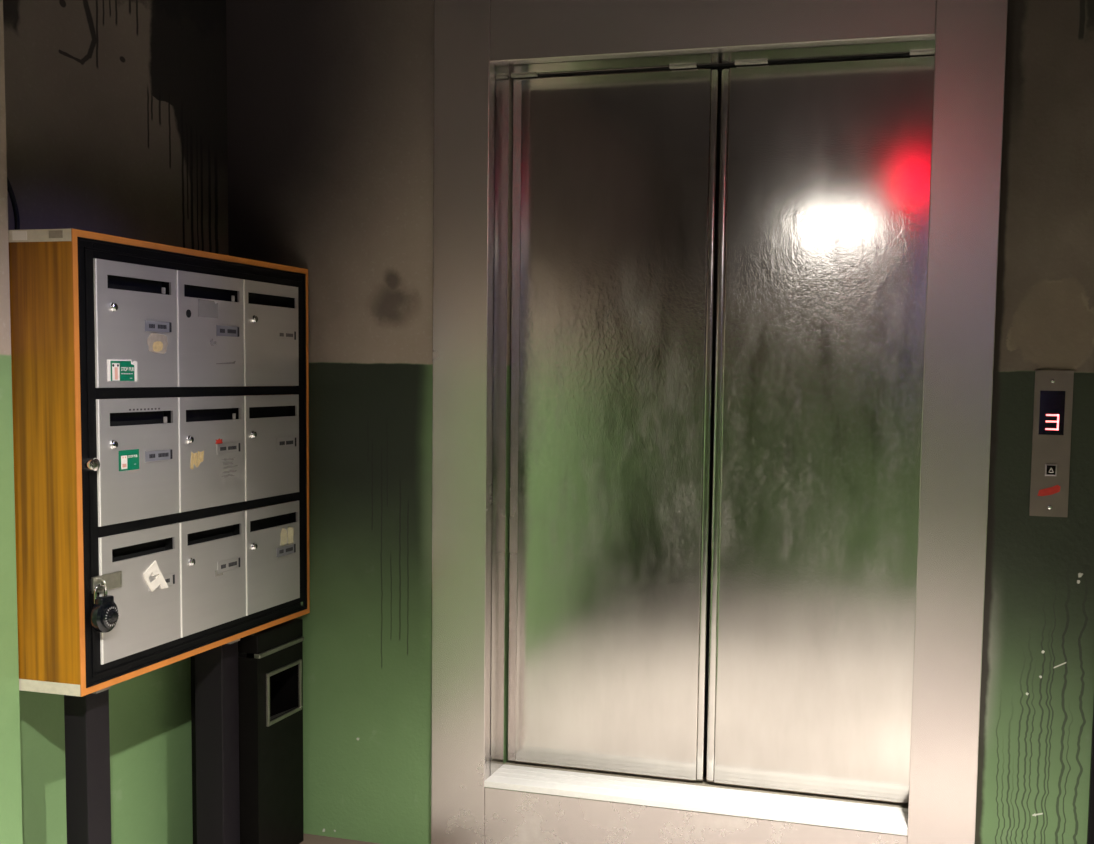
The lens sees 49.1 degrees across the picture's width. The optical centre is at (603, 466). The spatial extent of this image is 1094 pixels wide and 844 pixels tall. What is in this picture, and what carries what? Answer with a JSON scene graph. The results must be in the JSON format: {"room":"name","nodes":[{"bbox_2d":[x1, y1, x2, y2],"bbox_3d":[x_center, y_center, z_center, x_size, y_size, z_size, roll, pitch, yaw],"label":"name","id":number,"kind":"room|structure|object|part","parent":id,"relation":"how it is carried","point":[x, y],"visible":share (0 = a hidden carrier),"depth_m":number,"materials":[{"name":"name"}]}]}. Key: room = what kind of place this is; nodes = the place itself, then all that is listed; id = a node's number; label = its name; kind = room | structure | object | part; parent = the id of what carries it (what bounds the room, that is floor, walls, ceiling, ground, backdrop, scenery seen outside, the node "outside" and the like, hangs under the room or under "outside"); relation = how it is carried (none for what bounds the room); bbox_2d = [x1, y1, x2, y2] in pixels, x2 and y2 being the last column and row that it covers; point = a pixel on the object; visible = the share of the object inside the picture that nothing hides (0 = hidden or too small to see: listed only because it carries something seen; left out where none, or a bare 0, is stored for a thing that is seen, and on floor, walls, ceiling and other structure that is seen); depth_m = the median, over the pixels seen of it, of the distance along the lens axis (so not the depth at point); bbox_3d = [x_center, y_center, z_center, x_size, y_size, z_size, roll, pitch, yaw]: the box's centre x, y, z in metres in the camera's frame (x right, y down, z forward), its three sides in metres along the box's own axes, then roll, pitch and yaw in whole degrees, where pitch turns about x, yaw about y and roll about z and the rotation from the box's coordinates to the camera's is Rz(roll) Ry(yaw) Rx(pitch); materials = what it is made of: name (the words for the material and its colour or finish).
{"room":"apartment building lobby","nodes":[
{"label":"apartment building lobby","id":0,"kind":"room"},
{"bbox_2d":[0,0,228,843],"bbox_3d":[-1.794,-0.172,1.399,0.360,2.850,4.510,2,5,16],"label":"wall","id":1,"kind":"structure","parent":0,"point":[113,113],"depth_m":3.01,"materials":[{"name":"paint"}]},
{"bbox_2d":[7,176,19,229],"bbox_3d":[-1.325,-0.604,2.642,0.014,0.192,0.073,3,5,25],"label":"cable","id":2,"kind":"object","parent":1,"relation":"attached to","point":[9,187],"visible":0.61,"depth_m":2.66,"materials":[{"name":"black rubber"}]},
{"bbox_2d":[300,833,379,843],"bbox_3d":[-0.174,1.356,1.200,3.792,0.120,5.400,2,5,16],"label":"floor","id":3,"kind":"structure","parent":0,"point":[308,838],"depth_m":3.53,"materials":[{"name":"stone"}]},
{"bbox_2d":[8,229,309,843],"bbox_3d":[-1.111,0.298,3.072,0.292,1.676,0.970,2,5,16],"label":"mailbox","id":4,"kind":"object","parent":3,"relation":"on","point":[160,392],"visible":1,"depth_m":2.79,"materials":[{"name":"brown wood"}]},
{"bbox_3d":[-1.113,-0.525,3.012,0.264,0.026,0.969,2,5,16],"label":"panel","id":5,"kind":"part","parent":4,"relation":"part of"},
{"bbox_3d":[-1.249,-0.006,2.597,0.264,0.949,0.026,2,5,16],"label":"panel","id":6,"kind":"part","parent":4,"relation":"part of","materials":[{"name":"brown wood"}]},
{"bbox_3d":[-1.127,0.447,3.087,0.264,0.026,0.969,2,5,16],"label":"panel","id":7,"kind":"part","parent":4,"relation":"part of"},
{"bbox_3d":[-1.185,0.823,2.754,0.060,0.674,0.078,2,5,16],"label":"leg","id":8,"kind":"part","parent":4,"relation":"part of","materials":[{"name":"black paint"}]},
{"bbox_2d":[91,583,118,632],"bbox_3d":[-1.086,0.309,2.614,0.041,0.109,0.073,2,5,16],"label":"padlock","id":9,"kind":"object","parent":4,"relation":"hanging from","point":[104,614],"visible":1,"depth_m":2.60,"materials":[{"name":"black metal"}]},
{"bbox_3d":[-1.063,-0.320,2.725,0.005,0.279,0.282,2,5,16],"label":"mailbox door","id":10,"kind":"part","parent":4,"relation":"part of","materials":[{"name":"metal"}]},
{"bbox_3d":[-1.067,-0.017,2.749,0.005,0.279,0.282,2,5,16],"label":"mailbox door","id":11,"kind":"part","parent":4,"relation":"part of","materials":[{"name":"metal"}]},
{"bbox_3d":[-1.072,0.288,2.772,0.005,0.282,0.282,2,5,16],"label":"mailbox door","id":12,"kind":"part","parent":4,"relation":"part of","materials":[{"name":"metal"}]},
{"bbox_2d":[129,408,159,410],"bbox_3d":[-1.058,-0.132,2.756,0.001,0.004,0.110,2,5,16],"label":"print","id":13,"kind":"object","parent":4,"relation":"on","point":[130,409],"depth_m":2.75},
{"bbox_3d":[-1.041,-0.327,2.792,0.002,0.028,0.095,2,5,16],"label":"name plate","id":14,"kind":"part","parent":4,"relation":"part of","materials":[{"name":"grey plastic"}]},
{"bbox_2d":[149,324,166,328],"bbox_3d":[-1.040,-0.327,2.789,0.001,0.009,0.064,2,5,16],"label":"print","id":15,"kind":"object","parent":4,"relation":"on","point":[151,326],"depth_m":2.79},
{"bbox_2d":[153,341,162,351],"bbox_3d":[-1.042,-0.281,2.793,0.001,0.024,0.038,2,5,16],"label":"sticker","id":16,"kind":"object","parent":4,"relation":"attached to","point":[157,345],"depth_m":2.79,"materials":[{"name":"beige paper"}]},
{"bbox_3d":[-1.046,-0.026,2.810,0.002,0.027,0.098,2,5,16],"label":"name plate","id":17,"kind":"part","parent":4,"relation":"part of","materials":[{"name":"grey plastic"}]},
{"bbox_2d":[149,453,168,457],"bbox_3d":[-1.045,-0.026,2.810,0.001,0.009,0.070,2,5,16],"label":"print","id":18,"kind":"object","parent":4,"relation":"on","point":[151,455],"depth_m":2.81},
{"bbox_3d":[-1.050,0.275,2.837,0.002,0.027,0.097,2,5,16],"label":"name plate","id":19,"kind":"part","parent":4,"relation":"part of","materials":[{"name":"paper"}]},
{"bbox_3d":[-1.242,-0.044,3.084,0.010,0.949,0.917,2,5,16],"label":"panel","id":20,"kind":"part","parent":4,"relation":"part of","materials":[{"name":"silver metal"}]},
{"bbox_3d":[-0.997,-0.035,3.015,0.016,0.971,0.939,2,5,16],"label":"frame","id":21,"kind":"part","parent":4,"relation":"part of","materials":[{"name":"black metal"}]},
{"bbox_3d":[-0.985,-0.340,2.999,0.005,0.279,0.281,2,5,16],"label":"mailbox door","id":22,"kind":"part","parent":4,"relation":"part of","materials":[{"name":"metal"}]},
{"bbox_3d":[-0.989,-0.037,3.022,0.005,0.279,0.281,2,5,16],"label":"mailbox door","id":23,"kind":"part","parent":4,"relation":"part of","materials":[{"name":"metal"}]},
{"bbox_3d":[-0.994,0.268,3.046,0.005,0.282,0.281,2,5,16],"label":"mailbox door","id":24,"kind":"part","parent":4,"relation":"part of","materials":[{"name":"metal"}]},
{"bbox_3d":[-1.054,0.786,3.262,0.085,0.674,0.078,2,5,16],"label":"leg","id":25,"kind":"part","parent":4,"relation":"part of","materials":[{"name":"black paint"}]},
{"bbox_3d":[-0.963,-0.346,3.062,0.002,0.029,0.098,2,5,16],"label":"name plate","id":26,"kind":"part","parent":4,"relation":"part of","materials":[{"name":"grey plastic"}]},
{"bbox_3d":[-0.968,-0.047,3.083,0.002,0.027,0.103,2,5,16],"label":"name plate","id":27,"kind":"part","parent":4,"relation":"part of","materials":[{"name":"metal"}]},
{"bbox_2d":[220,446,235,450],"bbox_3d":[-0.968,-0.047,3.082,0.001,0.009,0.072,2,5,16],"label":"print","id":28,"kind":"object","parent":4,"relation":"on","point":[222,448],"depth_m":3.08},
{"bbox_2d":[220,329,235,333],"bbox_3d":[-0.962,-0.346,3.062,0.001,0.010,0.070,2,5,16],"label":"print","id":29,"kind":"object","parent":4,"relation":"on","point":[222,331],"depth_m":3.06},
{"bbox_3d":[-0.974,0.256,3.104,0.002,0.030,0.099,2,5,16],"label":"name plate","id":30,"kind":"part","parent":4,"relation":"part of","materials":[{"name":"metal"}]},
{"bbox_2d":[221,561,236,568],"bbox_3d":[-0.973,0.256,3.103,0.001,0.010,0.071,2,5,16],"label":"print","id":31,"kind":"object","parent":4,"relation":"on","point":[224,564],"depth_m":3.10},
{"bbox_3d":[-0.991,-0.072,3.502,0.264,0.949,0.026,2,5,16],"label":"panel","id":32,"kind":"part","parent":4,"relation":"part of","materials":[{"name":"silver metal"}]},
{"bbox_3d":[-0.908,-0.360,3.268,0.005,0.279,0.274,2,5,16],"label":"mailbox door","id":33,"kind":"part","parent":4,"relation":"part of","materials":[{"name":"metal"}]},
{"bbox_3d":[-0.917,0.248,3.315,0.005,0.282,0.274,2,5,16],"label":"mailbox door","id":34,"kind":"part","parent":4,"relation":"part of","materials":[{"name":"metal"}]},
{"bbox_3d":[-0.912,-0.057,3.291,0.005,0.279,0.274,2,5,16],"label":"mailbox door","id":35,"kind":"part","parent":4,"relation":"part of","materials":[{"name":"metal"}]},
{"bbox_3d":[-0.897,0.237,3.373,0.002,0.029,0.098,2,5,16],"label":"name plate","id":36,"kind":"part","parent":4,"relation":"part of","materials":[{"name":"grey plastic"}]},
{"bbox_3d":[-0.886,-0.367,3.334,0.002,0.028,0.098,2,5,16],"label":"name plate","id":37,"kind":"part","parent":4,"relation":"part of","materials":[{"name":"metal"}]},
{"bbox_2d":[279,547,292,553],"bbox_3d":[-0.896,0.237,3.372,0.001,0.010,0.070,2,5,16],"label":"print","id":38,"kind":"object","parent":4,"relation":"on","point":[282,550],"depth_m":3.37},
{"bbox_3d":[-0.891,-0.066,3.355,0.002,0.030,0.101,2,5,16],"label":"name plate","id":39,"kind":"part","parent":4,"relation":"part of","materials":[{"name":"metal"}]},
{"bbox_2d":[280,440,292,444],"bbox_3d":[-0.890,-0.066,3.354,0.001,0.010,0.072,2,5,16],"label":"print","id":40,"kind":"object","parent":4,"relation":"on","point":[282,442],"depth_m":3.35},
{"bbox_2d":[280,333,292,336],"bbox_3d":[-0.885,-0.367,3.334,0.001,0.010,0.070,2,5,16],"label":"print","id":41,"kind":"object","parent":4,"relation":"on","point":[281,334],"depth_m":3.33},
{"bbox_2d":[191,619,303,843],"bbox_3d":[-1.012,0.779,3.420,0.219,0.664,0.239,2,5,16],"label":"bin","id":42,"kind":"object","parent":3,"relation":"on","point":[270,660],"visible":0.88,"depth_m":3.34,"materials":[{"name":"black metal"}]},
{"bbox_3d":[-1.011,0.474,3.397,0.212,0.052,0.239,2,5,16],"label":"bin lid","id":43,"kind":"part","parent":42,"relation":"part of","materials":[{"name":"black metal"}]},
{"bbox_3d":[-0.908,0.640,3.395,0.009,0.149,0.183,2,5,16],"label":"opening frame","id":44,"kind":"part","parent":42,"relation":"part of","materials":[{"name":"grey metal"}]},
{"bbox_2d":[226,0,1093,843],"bbox_3d":[0.465,-0.282,3.248,3.792,2.850,0.290,2,5,16],"label":"wall","id":45,"kind":"structure","parent":0,"point":[330,103],"depth_m":3.38,"materials":[{"name":"paint"}]},
{"bbox_2d":[431,0,1007,843],"bbox_3d":[0.272,-0.172,3.279,1.768,2.620,0.252,2,5,16],"label":"door","id":46,"kind":"structure","parent":45,"relation":"in","point":[753,304],"depth_m":3.29,"materials":[{"name":"metal"}]},
{"bbox_3d":[-0.396,-0.188,3.366,0.165,2.620,0.050,2,5,16],"label":"frame post","id":47,"kind":"part","parent":46,"relation":"part of","materials":[{"name":"silver metal"}]},
{"bbox_3d":[0.227,1.036,3.277,1.168,0.210,0.050,2,5,16],"label":"frame rail","id":48,"kind":"part","parent":46,"relation":"part of","materials":[{"name":"silver metal"}]},
{"bbox_3d":[0.243,0.918,3.317,1.168,0.019,0.155,2,5,16],"label":"sill","id":49,"kind":"part","parent":46,"relation":"part of","materials":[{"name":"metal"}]},
{"bbox_3d":[0.887,-0.142,3.003,0.167,2.620,0.050,2,5,16],"label":"frame post","id":50,"kind":"part","parent":46,"relation":"part of","materials":[{"name":"silver metal"}]},
{"bbox_2d":[1029,370,1073,516],"bbox_3d":[1.096,-0.055,2.928,0.088,0.358,0.012,2,5,16],"label":"panel","id":51,"kind":"object","parent":45,"relation":"attached to","point":[1053,393],"visible":1,"depth_m":2.93,"materials":[{"name":"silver metal"}]},
{"bbox_2d":[1087,702,1093,843],"bbox_3d":[1.250,0.133,2.892,0.080,2.100,0.022,2,5,16],"label":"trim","id":52,"kind":"structure","parent":45,"relation":"attached to","point":[1090,832],"depth_m":2.95,"materials":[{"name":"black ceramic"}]}
]}

